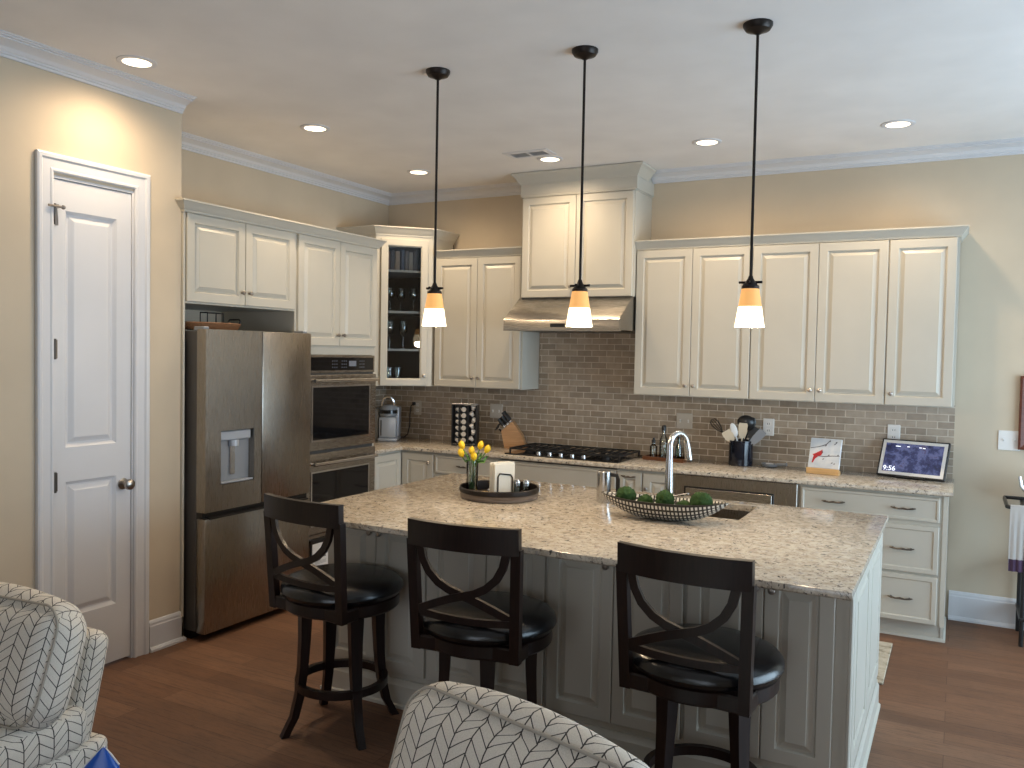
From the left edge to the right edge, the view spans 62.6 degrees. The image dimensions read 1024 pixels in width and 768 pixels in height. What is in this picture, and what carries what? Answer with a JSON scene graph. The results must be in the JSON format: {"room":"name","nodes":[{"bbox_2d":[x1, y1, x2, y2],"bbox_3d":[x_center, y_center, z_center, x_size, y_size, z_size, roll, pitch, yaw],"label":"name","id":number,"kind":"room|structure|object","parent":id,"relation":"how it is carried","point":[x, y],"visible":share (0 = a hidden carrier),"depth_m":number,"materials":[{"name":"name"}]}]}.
{"room":"kitchen","nodes":[
{"label":"kitchen","id":0,"kind":"room"},
{"bbox_2d":[0,56,181,619],"bbox_3d":[-3.751,0.004,2.022,0.775,3.045,6.565,2,2,28],"label":"wall","id":1,"kind":"structure","parent":0,"point":[40,109],"depth_m":4.09,"materials":[{"name":"paint"}]},
{"bbox_2d":[35,149,150,663],"bbox_3d":[-2.136,0.182,4.284,0.164,2.585,0.625,2,2,28],"label":"door","id":2,"kind":"structure","parent":1,"relation":"in","point":[92,240],"depth_m":4.27,"materials":[{"name":"paint"}]},
{"bbox_2d":[149,611,186,652],"bbox_3d":[-1.932,1.378,4.706,0.048,0.172,0.238,2,2,28],"label":"baseboard","id":3,"kind":"structure","parent":1,"relation":"attached to","point":[165,631],"depth_m":4.69,"materials":[{"name":"paint"}]},
{"bbox_2d":[0,29,520,205],"bbox_3d":[-2.631,-1.495,2.992,1.540,0.078,9.400,2,2,28],"label":"crown molding","id":4,"kind":"structure","parent":1,"relation":"attached to","point":[14,47],"depth_m":5.46,"materials":[{"name":"paint"}]},
{"bbox_2d":[181,149,388,229],"bbox_3d":[-1.854,-0.116,6.298,0.100,3.045,2.900,2,2,28],"label":"wall","id":5,"kind":"structure","parent":0,"point":[207,179],"depth_m":6.23,"materials":[{"name":"paint"}]},
{"bbox_2d":[0,0,1023,192],"bbox_3d":[-0.133,-1.464,1.661,7.400,0.050,9.600,2,2,28],"label":"ceiling","id":6,"kind":"structure","parent":0,"point":[665,76],"depth_m":4.12,"materials":[{"name":"paint"}]},
{"bbox_2d":[116,55,156,68],"bbox_3d":[-1.813,-1.554,4.067,0.184,0.008,0.184,2,2,28],"label":"recessed light","id":7,"kind":"object","parent":6,"relation":"in","point":[133,61],"visible":1,"depth_m":4.05,"materials":[{"name":"paint"}]},
{"bbox_2d":[300,124,329,132],"bbox_3d":[-1.222,-1.584,5.218,0.184,0.008,0.184,2,2,28],"label":"recessed light","id":8,"kind":"object","parent":6,"relation":"in","point":[317,128],"visible":1,"depth_m":5.21,"materials":[{"name":"paint"}]},
{"bbox_2d":[407,169,430,174],"bbox_3d":[-0.713,-1.619,6.437,0.184,0.008,0.184,2,2,28],"label":"recessed light","id":9,"kind":"object","parent":6,"relation":"in","point":[412,171],"visible":1,"depth_m":6.42,"materials":[{"name":"paint"}]},
{"bbox_2d":[422,67,449,325],"bbox_3d":[-0.374,-0.910,4.140,0.122,1.246,0.122,2,2,28],"label":"pendant lamp","id":10,"kind":"object","parent":6,"relation":"hanging from","point":[434,315],"visible":1,"depth_m":4.12,"materials":[{"name":"brown metal"}]},
{"bbox_2d":[502,148,556,158],"bbox_3d":[0.120,-1.579,5.780,0.336,0.008,0.176,2,2,28],"label":"ceiling vent","id":11,"kind":"object","parent":6,"relation":"in","point":[536,152],"visible":1,"depth_m":5.76,"materials":[{"name":"metal"}]},
{"bbox_2d":[537,156,562,162],"bbox_3d":[0.268,-1.582,5.930,0.184,0.008,0.184,2,2,28],"label":"recessed light","id":12,"kind":"object","parent":6,"relation":"in","point":[548,159],"visible":1,"depth_m":5.92,"materials":[{"name":"paint"}]},
{"bbox_2d":[566,45,597,326],"bbox_3d":[0.318,-0.885,3.819,0.122,1.246,0.122,2,2,28],"label":"pendant lamp","id":13,"kind":"object","parent":6,"relation":"hanging from","point":[579,314],"visible":1,"depth_m":3.80,"materials":[{"name":"brown metal"}]},
{"bbox_2d":[692,138,721,145],"bbox_3d":[1.247,-1.544,5.379,0.184,0.008,0.184,2,2,28],"label":"recessed light","id":14,"kind":"object","parent":6,"relation":"in","point":[706,141],"visible":1,"depth_m":5.37,"materials":[{"name":"paint"}]},
{"bbox_2d":[734,18,772,327],"bbox_3d":[1.001,-0.860,3.486,0.122,1.246,0.122,2,2,28],"label":"pendant lamp","id":15,"kind":"object","parent":6,"relation":"hanging from","point":[749,314],"visible":1,"depth_m":3.47,"materials":[{"name":"brown metal"}]},
{"bbox_2d":[881,120,915,128],"bbox_3d":[2.242,-1.507,4.888,0.184,0.008,0.184,2,2,28],"label":"recessed light","id":16,"kind":"object","parent":6,"relation":"in","point":[895,124],"visible":1,"depth_m":4.88,"materials":[{"name":"paint"}]},
{"bbox_2d":[91,608,1023,767],"bbox_3d":[-0.191,1.629,1.773,7.400,0.050,9.600,2,2,28],"label":"floor","id":17,"kind":"structure","parent":0,"point":[222,698],"depth_m":3.97,"materials":[{"name":"brown wood"}]},
{"bbox_2d":[0,582,108,767],"bbox_3d":[-1.891,1.122,2.799,0.800,0.824,0.833,2,2,22],"label":"armchair","id":18,"kind":"object","parent":17,"relation":"on","point":[52,663],"visible":0.99,"depth_m":2.78,"materials":[{"name":"fabric"}]},
{"bbox_2d":[0,705,86,767],"bbox_3d":[-1.914,1.191,2.749,0.690,0.189,0.720,2,2,22],"label":"seat cushion","id":19,"kind":"object","parent":18,"relation":"on","point":[61,742],"depth_m":2.77,"materials":[{"name":"fabric"}]},
{"bbox_2d":[0,582,86,731],"bbox_3d":[-1.832,0.935,2.930,0.800,0.457,0.284,2,2,22],"label":"cushion","id":20,"kind":"object","parent":18,"relation":"on","point":[43,647],"depth_m":2.77,"materials":[{"name":"fabric"}]},
{"bbox_2d":[179,211,294,634],"bbox_3d":[-1.932,0.217,5.295,0.724,2.450,0.906,2,2,28],"label":"tall cabinet","id":21,"kind":"object","parent":17,"relation":"on","point":[227,265],"visible":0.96,"depth_m":5.01,"materials":[{"name":"paint"}]},
{"bbox_2d":[175,198,386,248],"bbox_3d":[-1.697,-1.027,5.628,0.743,0.064,1.863,2,2,28],"label":"crown molding","id":22,"kind":"structure","parent":21,"relation":"attached to","point":[187,205],"depth_m":5.26,"materials":[{"name":"paint"}]},
{"bbox_2d":[183,326,310,637],"bbox_3d":[-1.853,0.549,5.284,0.778,1.790,0.864,2,2,28],"label":"refrigerator","id":23,"kind":"object","parent":17,"relation":"on","point":[247,404],"visible":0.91,"depth_m":4.95,"materials":[{"name":"grey metal"}]},
{"bbox_2d":[185,319,240,329],"bbox_3d":[-1.832,-0.360,5.011,0.333,0.075,0.488,2,2,28],"label":"wicker tray","id":24,"kind":"object","parent":23,"relation":"on","point":[189,325],"visible":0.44,"depth_m":4.90,"materials":[{"name":"wicker"}]},
{"bbox_2d":[221,233,376,556],"bbox_3d":[-1.512,0.197,6.076,0.730,2.450,0.864,2,2,28],"label":"tall cabinet","id":25,"kind":"object","parent":17,"relation":"on","point":[336,281],"visible":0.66,"depth_m":5.81,"materials":[{"name":"paint"}]},
{"bbox_2d":[310,537,327,565],"bbox_3d":[-1.311,1.163,5.759,0.013,0.220,0.200,2,2,28],"label":"drawer","id":26,"kind":"object","parent":25,"relation":"attached to","point":[315,544],"visible":0.39,"depth_m":5.73,"materials":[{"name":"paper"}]},
{"bbox_2d":[306,354,378,543],"bbox_3d":[-1.447,0.428,6.047,0.690,1.276,0.780,2,2,28],"label":"double oven","id":27,"kind":"object","parent":25,"relation":"in","point":[343,387],"visible":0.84,"depth_m":5.90,"materials":[{"name":"grey metal"}]},
{"bbox_2d":[263,493,403,750],"bbox_3d":[-0.758,0.999,3.729,0.536,1.046,0.556,2,3,34],"label":"bar stool","id":28,"kind":"object","parent":17,"relation":"on","point":[341,593],"visible":1,"depth_m":3.58,"materials":[{"name":"brown wood"}]},
{"bbox_2d":[280,563,403,606],"bbox_3d":[-0.751,0.878,3.733,0.536,0.081,0.536,2,3,34],"label":"cushion","id":29,"kind":"object","parent":28,"relation":"on","point":[368,585],"depth_m":3.57,"materials":[{"name":"black leather"}]},
{"bbox_2d":[328,528,427,683],"bbox_3d":[-0.516,1.035,4.256,0.586,0.824,0.648,2,2,28],"label":"base cabinet","id":30,"kind":"object","parent":17,"relation":"on","point":[403,661],"visible":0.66,"depth_m":3.95,"materials":[{"name":"paint"}]},
{"bbox_2d":[374,450,434,489],"bbox_3d":[-0.985,0.961,6.900,0.916,0.883,1.046,2,2,28],"label":"base cabinet","id":31,"kind":"object","parent":17,"relation":"on","point":[400,467],"visible":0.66,"depth_m":6.65,"materials":[{"name":"paint"}]},
{"bbox_2d":[374,437,953,496],"bbox_3d":[0.614,0.564,6.037,4.524,0.030,1.048,2,2,28],"label":"countertop","id":32,"kind":"structure","parent":31,"relation":"on","point":[782,474],"depth_m":5.66,"materials":[{"name":"stone"}]},
{"bbox_2d":[375,395,400,441],"bbox_3d":[-1.070,0.283,7.153,0.220,0.387,0.296,1,2,0],"label":"coffee maker","id":33,"kind":"object","parent":32,"relation":"on","point":[388,416],"visible":0.99,"depth_m":7.03,"materials":[{"name":"silver metal"}]},
{"bbox_2d":[451,398,479,445],"bbox_3d":[-0.380,0.308,6.861,0.214,0.385,0.110,1,2,10],"label":"rack","id":34,"kind":"object","parent":32,"relation":"on","point":[468,418],"visible":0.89,"depth_m":6.85,"materials":[{"name":"black metal"}]},
{"bbox_2d":[501,421,526,447],"bbox_3d":[0.021,0.404,6.764,0.205,0.215,0.110,1,2,8],"label":"knife block","id":35,"kind":"object","parent":32,"relation":"on","point":[512,436],"visible":0.82,"depth_m":6.71,"materials":[{"name":"brown wood"}]},
{"bbox_2d":[505,443,641,462],"bbox_3d":[0.464,0.512,6.332,0.910,0.046,0.510,2,2,28],"label":"cooktop","id":36,"kind":"object","parent":32,"relation":"in","point":[598,454],"visible":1,"depth_m":6.24,"materials":[{"name":"black metal"}]},
{"bbox_2d":[642,454,690,462],"bbox_3d":[1.132,0.542,6.141,0.310,0.026,0.180,2,2,32],"label":"tray","id":37,"kind":"object","parent":32,"relation":"on","point":[653,456],"visible":0.74,"depth_m":6.10,"materials":[{"name":"brown wood"}]},
{"bbox_2d":[675,436,681,458],"bbox_3d":[1.208,0.463,6.098,0.046,0.169,0.045,2,2,28],"label":"oil bottle","id":38,"kind":"object","parent":37,"relation":"on","point":[678,450],"visible":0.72,"depth_m":6.08,"materials":[{"name":"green glass"}]},
{"bbox_2d":[728,439,752,466],"bbox_3d":[1.611,0.484,5.923,0.172,0.177,0.172,2,2,28],"label":"utensil crock","id":39,"kind":"object","parent":32,"relation":"on","point":[740,452],"visible":0.88,"depth_m":5.85,"materials":[{"name":"black ceramic"}]},
{"bbox_2d":[722,429,733,441],"bbox_3d":[1.559,0.434,5.901,0.175,0.241,0.012,2,2,19],"label":"spatula","id":40,"kind":"object","parent":39,"relation":"in","point":[728,435],"visible":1,"depth_m":5.91,"materials":[{"name":"beige wood"}]},
{"bbox_2d":[738,423,747,440],"bbox_3d":[1.617,0.412,5.898,0.062,0.282,0.013,2,2,16],"label":"spatula","id":41,"kind":"object","parent":39,"relation":"in","point":[742,430],"visible":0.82,"depth_m":5.89,"materials":[{"name":"beige wood"}]},
{"bbox_2d":[737,415,754,440],"bbox_3d":[1.646,0.386,5.923,0.122,0.334,0.070,2,2,22],"label":"ladle","id":42,"kind":"object","parent":39,"relation":"in","point":[749,420],"visible":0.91,"depth_m":5.89,"materials":[{"name":"black plastic"}]},
{"bbox_2d":[750,429,765,444],"bbox_3d":[1.653,0.431,5.867,0.235,0.254,0.024,3,3,36],"label":"spatula","id":43,"kind":"object","parent":39,"relation":"in","point":[760,433],"visible":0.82,"depth_m":5.83,"materials":[{"name":"grey plastic"}]},
{"bbox_2d":[806,467,839,475],"bbox_3d":[2.082,0.510,5.586,0.210,0.166,0.152,2,3,34],"label":"easel","id":44,"kind":"object","parent":32,"relation":"on","point":[823,471],"visible":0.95,"depth_m":5.52,"materials":[{"name":"brown wood"}]},
{"bbox_2d":[808,438,842,469],"bbox_3d":[2.072,0.462,5.569,0.200,0.196,0.083,2,3,34],"label":"tile","id":45,"kind":"structure","parent":44,"relation":"on","point":[824,453],"depth_m":5.56,"materials":[{"name":"ceramic"}]},
{"bbox_2d":[876,438,950,481],"bbox_3d":[2.583,0.488,5.421,0.410,0.240,0.140,3,3,41],"label":"digital frame","id":46,"kind":"object","parent":32,"relation":"on","point":[908,459],"visible":1,"depth_m":5.41,"materials":[{"name":"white plastic"}]},
{"bbox_2d":[435,453,500,476],"bbox_3d":[-0.234,0.981,6.728,0.570,0.883,0.645,2,2,28],"label":"base cabinet","id":47,"kind":"object","parent":17,"relation":"on","point":[445,464],"visible":0.2,"depth_m":6.51,"materials":[{"name":"paint"}]},
{"bbox_2d":[406,517,556,703],"bbox_3d":[-0.097,1.026,3.308,0.536,1.046,0.556,2,2,23],"label":"bar stool","id":48,"kind":"object","parent":17,"relation":"on","point":[485,625],"visible":0.84,"depth_m":3.10,"materials":[{"name":"brown wood"}]},
{"bbox_2d":[423,591,556,644],"bbox_3d":[-0.091,0.906,3.313,0.536,0.081,0.536,2,2,23],"label":"cushion","id":49,"kind":"object","parent":48,"relation":"on","point":[459,622],"depth_m":3.14,"materials":[{"name":"black leather"}]},
{"bbox_2d":[426,548,548,707],"bbox_3d":[0.011,1.055,3.975,0.606,0.824,0.648,2,2,28],"label":"base cabinet","id":50,"kind":"object","parent":17,"relation":"on","point":[463,571],"visible":0.09,"depth_m":3.71,"materials":[{"name":"paint"}]},
{"bbox_2d":[389,681,649,767],"bbox_3d":[-0.106,1.189,1.889,0.800,0.824,0.833,3,3,43],"label":"armchair","id":51,"kind":"object","parent":17,"relation":"on","point":[446,724],"visible":1,"depth_m":2.00,"materials":[{"name":"fabric"}]},
{"bbox_2d":[499,459,617,488],"bbox_3d":[0.438,1.014,6.370,0.950,0.870,0.645,2,2,28],"label":"base cabinet","id":52,"kind":"object","parent":17,"relation":"on","point":[580,475],"visible":0.02,"depth_m":6.09,"materials":[{"name":"paint"}]},
{"bbox_2d":[320,667,879,767],"bbox_3d":[0.416,1.463,4.105,2.452,0.135,1.195,2,2,28],"label":"baseboard","id":53,"kind":"structure","parent":17,"relation":"on","point":[401,690],"depth_m":3.53,"materials":[{"name":"paint"}]},
{"bbox_2d":[545,557,686,743],"bbox_3d":[0.544,1.076,3.692,0.599,0.824,0.648,2,2,28],"label":"base cabinet","id":54,"kind":"object","parent":17,"relation":"on","point":[582,661],"visible":0.39,"depth_m":3.47,"materials":[{"name":"paint"}]},
{"bbox_2d":[618,469,642,491],"bbox_3d":[0.941,1.026,6.102,0.186,0.883,0.645,2,2,28],"label":"base cabinet","id":55,"kind":"object","parent":17,"relation":"on","point":[633,479],"visible":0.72,"depth_m":5.83,"materials":[{"name":"paint"}]},
{"bbox_2d":[643,471,675,493],"bbox_3d":[1.126,1.033,6.007,0.226,0.883,0.639,2,2,28],"label":"base cabinet","id":56,"kind":"object","parent":17,"relation":"on","point":[653,482],"visible":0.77,"depth_m":5.75,"materials":[{"name":"paint"}]},
{"bbox_2d":[616,541,784,767],"bbox_3d":[0.663,1.055,2.926,0.536,1.046,0.556,2,2,31],"label":"bar stool","id":57,"kind":"object","parent":17,"relation":"on","point":[712,665],"visible":1,"depth_m":2.74,"materials":[{"name":"brown wood"}]},
{"bbox_2d":[632,623,784,690],"bbox_3d":[0.671,0.934,2.930,0.536,0.081,0.536,2,2,31],"label":"cushion","id":58,"kind":"object","parent":57,"relation":"on","point":[674,664],"depth_m":2.76,"materials":[{"name":"black leather"}]},
{"bbox_2d":[683,585,846,767],"bbox_3d":[1.067,1.096,3.413,0.585,0.824,0.648,2,2,28],"label":"base cabinet","id":59,"kind":"object","parent":17,"relation":"on","point":[800,726],"visible":0.47,"depth_m":3.10,"materials":[{"name":"paint"}]},
{"bbox_2d":[797,484,799,506],"bbox_3d":[1.581,1.051,5.762,0.800,0.883,0.645,2,2,28],"label":"base cabinet","id":60,"kind":"object","parent":17,"relation":"on","point":[798,484],"visible":0.02,"depth_m":5.33,"materials":[{"name":"paint"}]},
{"bbox_2d":[675,474,797,506],"bbox_3d":[1.567,0.837,5.722,0.789,0.449,0.542,2,2,28],"label":"microwave oven","id":61,"kind":"object","parent":60,"relation":"in","point":[754,491],"visible":0.36,"depth_m":5.46,"materials":[{"name":"grey"}]},
{"bbox_2d":[841,533,882,767],"bbox_3d":[1.488,1.129,3.553,0.028,0.884,1.225,2,2,28],"label":"island end panel","id":62,"kind":"object","parent":17,"relation":"on","point":[863,611],"visible":0.71,"depth_m":3.27,"materials":[{"name":"paint"}]},
{"bbox_2d":[799,484,948,642],"bbox_3d":[2.310,1.079,5.374,0.847,0.883,0.645,2,2,28],"label":"base cabinet","id":63,"kind":"object","parent":17,"relation":"on","point":[915,533],"visible":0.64,"depth_m":5.03,"materials":[{"name":"paint"}]},
{"bbox_2d":[877,641,892,684],"bbox_3d":[1.655,1.520,4.862,0.950,0.011,0.695,2,2,28],"label":"floor mat","id":64,"kind":"object","parent":17,"relation":"on","point":[885,648],"visible":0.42,"depth_m":4.67,"materials":[{"name":"beige fabric"}]},
{"bbox_2d":[1003,495,1023,646],"bbox_3d":[3.277,1.133,4.949,0.696,0.841,0.430,2,2,28],"label":"bar cart","id":65,"kind":"object","parent":17,"relation":"on","point":[1019,622],"visible":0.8,"depth_m":4.97,"materials":[{"name":"black metal"}]},
{"bbox_2d":[1008,504,1023,572],"bbox_3d":[2.934,0.896,4.893,0.074,0.386,0.050,2,2,28],"label":"dish towel","id":66,"kind":"object","parent":65,"relation":"hanging from","point":[1016,528],"visible":1,"depth_m":4.88,"materials":[{"name":"white fabric"}]},
{"bbox_2d":[1015,603,1023,621],"bbox_3d":[3.331,1.393,4.967,0.600,0.022,0.360,2,2,28],"label":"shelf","id":67,"kind":"object","parent":65,"relation":"attached to","point":[1020,616],"depth_m":5.03,"materials":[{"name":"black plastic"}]},
{"bbox_3d":[-1.174,1.362,2.336,0.330,0.405,0.330,2,2,28],"label":"side table","id":68,"kind":"object","parent":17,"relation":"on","visible":0},
{"bbox_2d":[83,745,119,767],"bbox_3d":[-1.175,1.093,2.398,0.120,0.128,0.060,1,2,-7],"label":"snack bag","id":69,"kind":"object","parent":68,"relation":"on","point":[103,758],"visible":1,"depth_m":2.39,"materials":[{"name":"blue plastic"}]},
{"bbox_3d":[0.571,1.081,4.391,2.380,0.884,0.608,2,2,28],"label":"cabinet","id":70,"kind":"object","parent":17,"relation":"on","visible":0},
{"bbox_2d":[320,473,887,600],"bbox_3d":[0.368,0.633,4.009,2.502,0.030,1.551,2,2,28],"label":"countertop","id":71,"kind":"structure","parent":70,"relation":"on","point":[808,551],"depth_m":3.71,"materials":[{"name":"stone"}]},
{"bbox_2d":[459,480,538,503],"bbox_3d":[-0.067,0.565,4.428,0.422,0.060,0.422,2,2,28],"label":"round tray","id":72,"kind":"object","parent":71,"relation":"on","point":[481,495],"visible":0.83,"depth_m":4.26,"materials":[{"name":"brown wood"}]},
{"bbox_2d":[466,460,477,490],"bbox_3d":[-0.210,0.491,4.446,0.064,0.175,0.064,2,2,28],"label":"vase","id":73,"kind":"object","parent":72,"relation":"on","point":[467,463],"visible":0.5,"depth_m":4.43,"materials":[{"name":"clear glass"}]},
{"bbox_2d":[469,444,490,488],"bbox_3d":[-0.169,0.437,4.435,0.123,0.247,0.034,2,2,28],"label":"tulip","id":74,"kind":"object","parent":73,"relation":"in","point":[487,448],"visible":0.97,"depth_m":4.42,"materials":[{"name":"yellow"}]},
{"bbox_2d":[497,473,512,491],"bbox_3d":[-0.053,0.523,4.434,0.097,0.119,0.071,0,3,-34],"label":"napkin holder","id":75,"kind":"object","parent":72,"relation":"in","point":[499,473],"visible":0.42,"depth_m":4.38,"materials":[{"name":"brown metal"}]},
{"bbox_2d":[494,463,514,491],"bbox_3d":[-0.039,0.498,4.413,0.124,0.156,0.007,0,3,-34],"label":"napkin","id":76,"kind":"object","parent":75,"relation":"in","point":[505,481],"visible":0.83,"depth_m":4.41,"materials":[{"name":"beige paper"}]},
{"bbox_2d":[596,470,619,502],"bbox_3d":[0.493,0.527,4.321,0.118,0.164,0.074,2,2,28],"label":"pitcher","id":77,"kind":"object","parent":71,"relation":"on","point":[603,476],"visible":0.94,"depth_m":4.30,"materials":[{"name":"grey metal"}]},
{"bbox_2d":[601,491,728,520],"bbox_3d":[0.698,0.575,3.896,0.600,0.106,0.213,2,2,25],"label":"bowl","id":78,"kind":"object","parent":71,"relation":"on","point":[668,512],"visible":0.91,"depth_m":3.82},
{"bbox_2d":[615,486,635,499],"bbox_3d":[0.539,0.526,3.969,0.097,0.090,0.098,2,2,28],"label":"moss ball","id":79,"kind":"object","parent":78,"relation":"in","point":[625,492],"visible":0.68,"depth_m":3.94,"materials":[{"name":"green plant"}]},
{"bbox_2d":[637,494,653,502],"bbox_3d":[0.624,0.557,3.938,0.087,0.085,0.080,0,2,-27],"label":"moss ball","id":80,"kind":"object","parent":78,"relation":"in","point":[645,497],"visible":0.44,"depth_m":3.92,"materials":[{"name":"green plant"}]},
{"bbox_2d":[655,490,674,503],"bbox_3d":[0.707,0.536,3.889,0.096,0.097,0.090,-1,3,-43],"label":"moss ball","id":81,"kind":"object","parent":78,"relation":"in","point":[664,496],"visible":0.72,"depth_m":3.86,"materials":[{"name":"green plant"}]},
{"bbox_2d":[690,492,712,504],"bbox_3d":[0.858,0.540,3.819,0.101,0.103,0.098,0,3,-37],"label":"moss ball","id":82,"kind":"object","parent":78,"relation":"in","point":[698,498],"visible":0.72,"depth_m":3.79,"materials":[{"name":"green plant"}]},
{"bbox_2d":[664,430,692,496],"bbox_3d":[0.812,0.425,4.054,0.143,0.400,0.204,2,2,28],"label":"faucet","id":83,"kind":"object","parent":71,"relation":"on","point":[687,447],"visible":0.71,"depth_m":4.02,"materials":[{"name":"silver metal"}]},
{"bbox_2d":[707,509,749,519],"bbox_3d":[0.872,0.741,4.261,0.680,0.184,0.450,2,2,28],"label":"sink","id":84,"kind":"object","parent":71,"relation":"in","point":[723,513],"visible":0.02,"depth_m":4.35,"materials":[{"name":"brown metal"}]},
{"bbox_2d":[388,154,1023,617],"bbox_3d":[2.072,-0.027,5.907,7.400,3.045,0.100,2,2,28],"label":"wall","id":85,"kind":"structure","parent":0,"point":[986,194],"depth_m":5.42,"materials":[{"name":"paint"}]},
{"bbox_2d":[336,225,459,385],"bbox_3d":[-0.954,-0.634,7.046,0.748,1.285,0.708,2,2,28],"label":"upper cabinet","id":86,"kind":"object","parent":85,"relation":"attached to","point":[416,361],"visible":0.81,"depth_m":6.89,"materials":[{"name":"paint"}]},
{"bbox_2d":[390,250,394,269],"bbox_3d":[-0.988,-1.015,6.912,0.030,0.165,0.112,0,2,-17],"label":"book","id":87,"kind":"object","parent":86,"relation":"on","point":[392,252],"visible":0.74,"depth_m":6.86,"materials":[{"name":"grey paper"}]},
{"bbox_2d":[388,311,419,315],"bbox_3d":[-0.963,-0.595,7.075,0.650,0.018,0.608,2,2,28],"label":"shelf","id":88,"kind":"object","parent":86,"relation":"attached to","point":[390,313],"depth_m":6.91,"materials":[{"name":"paint"}]},
{"bbox_2d":[388,269,420,278],"bbox_3d":[-0.956,-0.928,7.063,0.650,0.018,0.608,2,2,28],"label":"shelf","id":89,"kind":"object","parent":86,"relation":"attached to","point":[392,274],"depth_m":7.05,"materials":[{"name":"paint"}]},
{"bbox_2d":[433,246,539,389],"bbox_3d":[-0.211,-0.525,6.845,0.810,1.109,0.349,2,2,28],"label":"upper cabinet","id":90,"kind":"object","parent":85,"relation":"attached to","point":[481,286],"visible":0.95,"depth_m":6.71,"materials":[{"name":"paint"}]},
{"bbox_2d":[511,161,656,297],"bbox_3d":[0.550,-1.121,6.386,1.058,0.943,0.435,2,2,28],"label":"upper cabinet","id":91,"kind":"object","parent":85,"relation":"attached to","point":[617,198],"visible":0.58,"depth_m":6.22,"materials":[{"name":"paint"}]},
{"bbox_2d":[503,297,635,333],"bbox_3d":[0.486,-0.516,6.315,0.912,0.256,0.626,2,2,28],"label":"range hood","id":92,"kind":"object","parent":91,"relation":"attached to","point":[609,315],"visible":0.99,"depth_m":6.11,"materials":[{"name":"silver metal"}]},
{"bbox_2d":[375,333,954,478],"bbox_3d":[0.617,0.056,6.028,4.525,0.986,1.060,2,2,28],"label":"backsplash","id":93,"kind":"structure","parent":85,"relation":"attached to","point":[584,396],"depth_m":6.47,"materials":[{"name":"tile"}]},
{"bbox_2d":[414,400,421,414],"bbox_3d":[-0.828,0.207,7.386,0.078,0.124,0.009,2,2,28],"label":"wall outlet","id":94,"kind":"object","parent":93,"relation":"attached to","point":[417,408],"visible":1,"depth_m":7.38,"materials":[{"name":"beige plastic"}]},
{"bbox_2d":[490,404,502,417],"bbox_3d":[-0.135,0.226,7.012,0.118,0.120,0.018,2,2,28],"label":"light switch","id":95,"kind":"object","parent":93,"relation":"attached to","point":[495,409],"visible":0.92,"depth_m":7.02,"materials":[{"name":"beige plastic"}]},
{"bbox_2d":[676,413,692,428],"bbox_3d":[1.281,0.276,6.259,0.122,0.116,0.018,2,2,28],"label":"light switch","id":96,"kind":"object","parent":93,"relation":"attached to","point":[683,420],"visible":1,"depth_m":6.26,"materials":[{"name":"beige plastic"}]},
{"bbox_2d":[763,418,773,435],"bbox_3d":[1.822,0.306,5.976,0.078,0.122,0.009,2,2,28],"label":"wall outlet","id":97,"kind":"object","parent":93,"relation":"attached to","point":[768,424],"visible":0.94,"depth_m":5.97,"materials":[{"name":"white plastic"}]},
{"bbox_2d":[887,424,899,438],"bbox_3d":[2.538,0.330,5.595,0.078,0.120,0.009,2,2,28],"label":"wall outlet","id":98,"kind":"object","parent":93,"relation":"attached to","point":[893,431],"visible":0.93,"depth_m":5.59,"materials":[{"name":"white plastic"}]},
{"bbox_2d":[634,245,753,398],"bbox_3d":[1.323,-0.443,6.030,0.826,1.063,0.347,2,2,28],"label":"upper cabinet","id":99,"kind":"object","parent":85,"relation":"attached to","point":[688,343],"visible":1,"depth_m":5.90,"materials":[{"name":"paint"}]},
{"bbox_2d":[635,224,969,249],"bbox_3d":[1.901,-0.967,5.713,2.114,0.064,0.359,2,2,28],"label":"crown molding","id":100,"kind":"structure","parent":99,"relation":"attached to","point":[962,231],"depth_m":5.50,"materials":[{"name":"paint"}]},
{"bbox_2d":[749,240,889,404],"bbox_3d":[2.061,-0.415,5.637,0.845,1.063,0.347,2,2,28],"label":"upper cabinet","id":101,"kind":"object","parent":85,"relation":"attached to","point":[823,336],"visible":0.98,"depth_m":5.49,"materials":[{"name":"paint"}]},
{"bbox_2d":[651,137,1023,183],"bbox_3d":[0.948,-1.358,1.088,4.748,0.078,9.400,2,2,28],"label":"crown molding","id":102,"kind":"structure","parent":85,"relation":"attached to","point":[1010,146],"depth_m":5.65,"materials":[{"name":"paint"}]},
{"bbox_2d":[884,237,960,407],"bbox_3d":[2.608,-0.394,5.346,0.393,1.063,0.347,2,2,28],"label":"upper cabinet","id":103,"kind":"object","parent":85,"relation":"attached to","point":[923,287],"visible":1,"depth_m":5.22,"materials":[{"name":"paint"}]},
{"bbox_2d":[948,590,1015,628],"bbox_3d":[4.013,1.478,4.839,2.670,0.187,0.028,2,2,28],"label":"baseboard","id":104,"kind":"structure","parent":85,"relation":"attached to","point":[990,610],"depth_m":5.38,"materials":[{"name":"paint"}]},
{"bbox_2d":[998,430,1019,450],"bbox_3d":[3.125,0.356,5.289,0.122,0.124,0.018,2,2,28],"label":"light switch","id":105,"kind":"object","parent":85,"relation":"attached to","point":[1007,440],"visible":1,"depth_m":5.29,"materials":[{"name":"white plastic"}]},
{"bbox_2d":[1018,376,1023,449],"bbox_3d":[3.388,0.188,5.137,0.500,0.460,0.030,2,2,28],"label":"wall frame","id":106,"kind":"object","parent":85,"relation":"attached to","point":[1021,404],"visible":1,"depth_m":5.24,"materials":[{"name":"red wood"}]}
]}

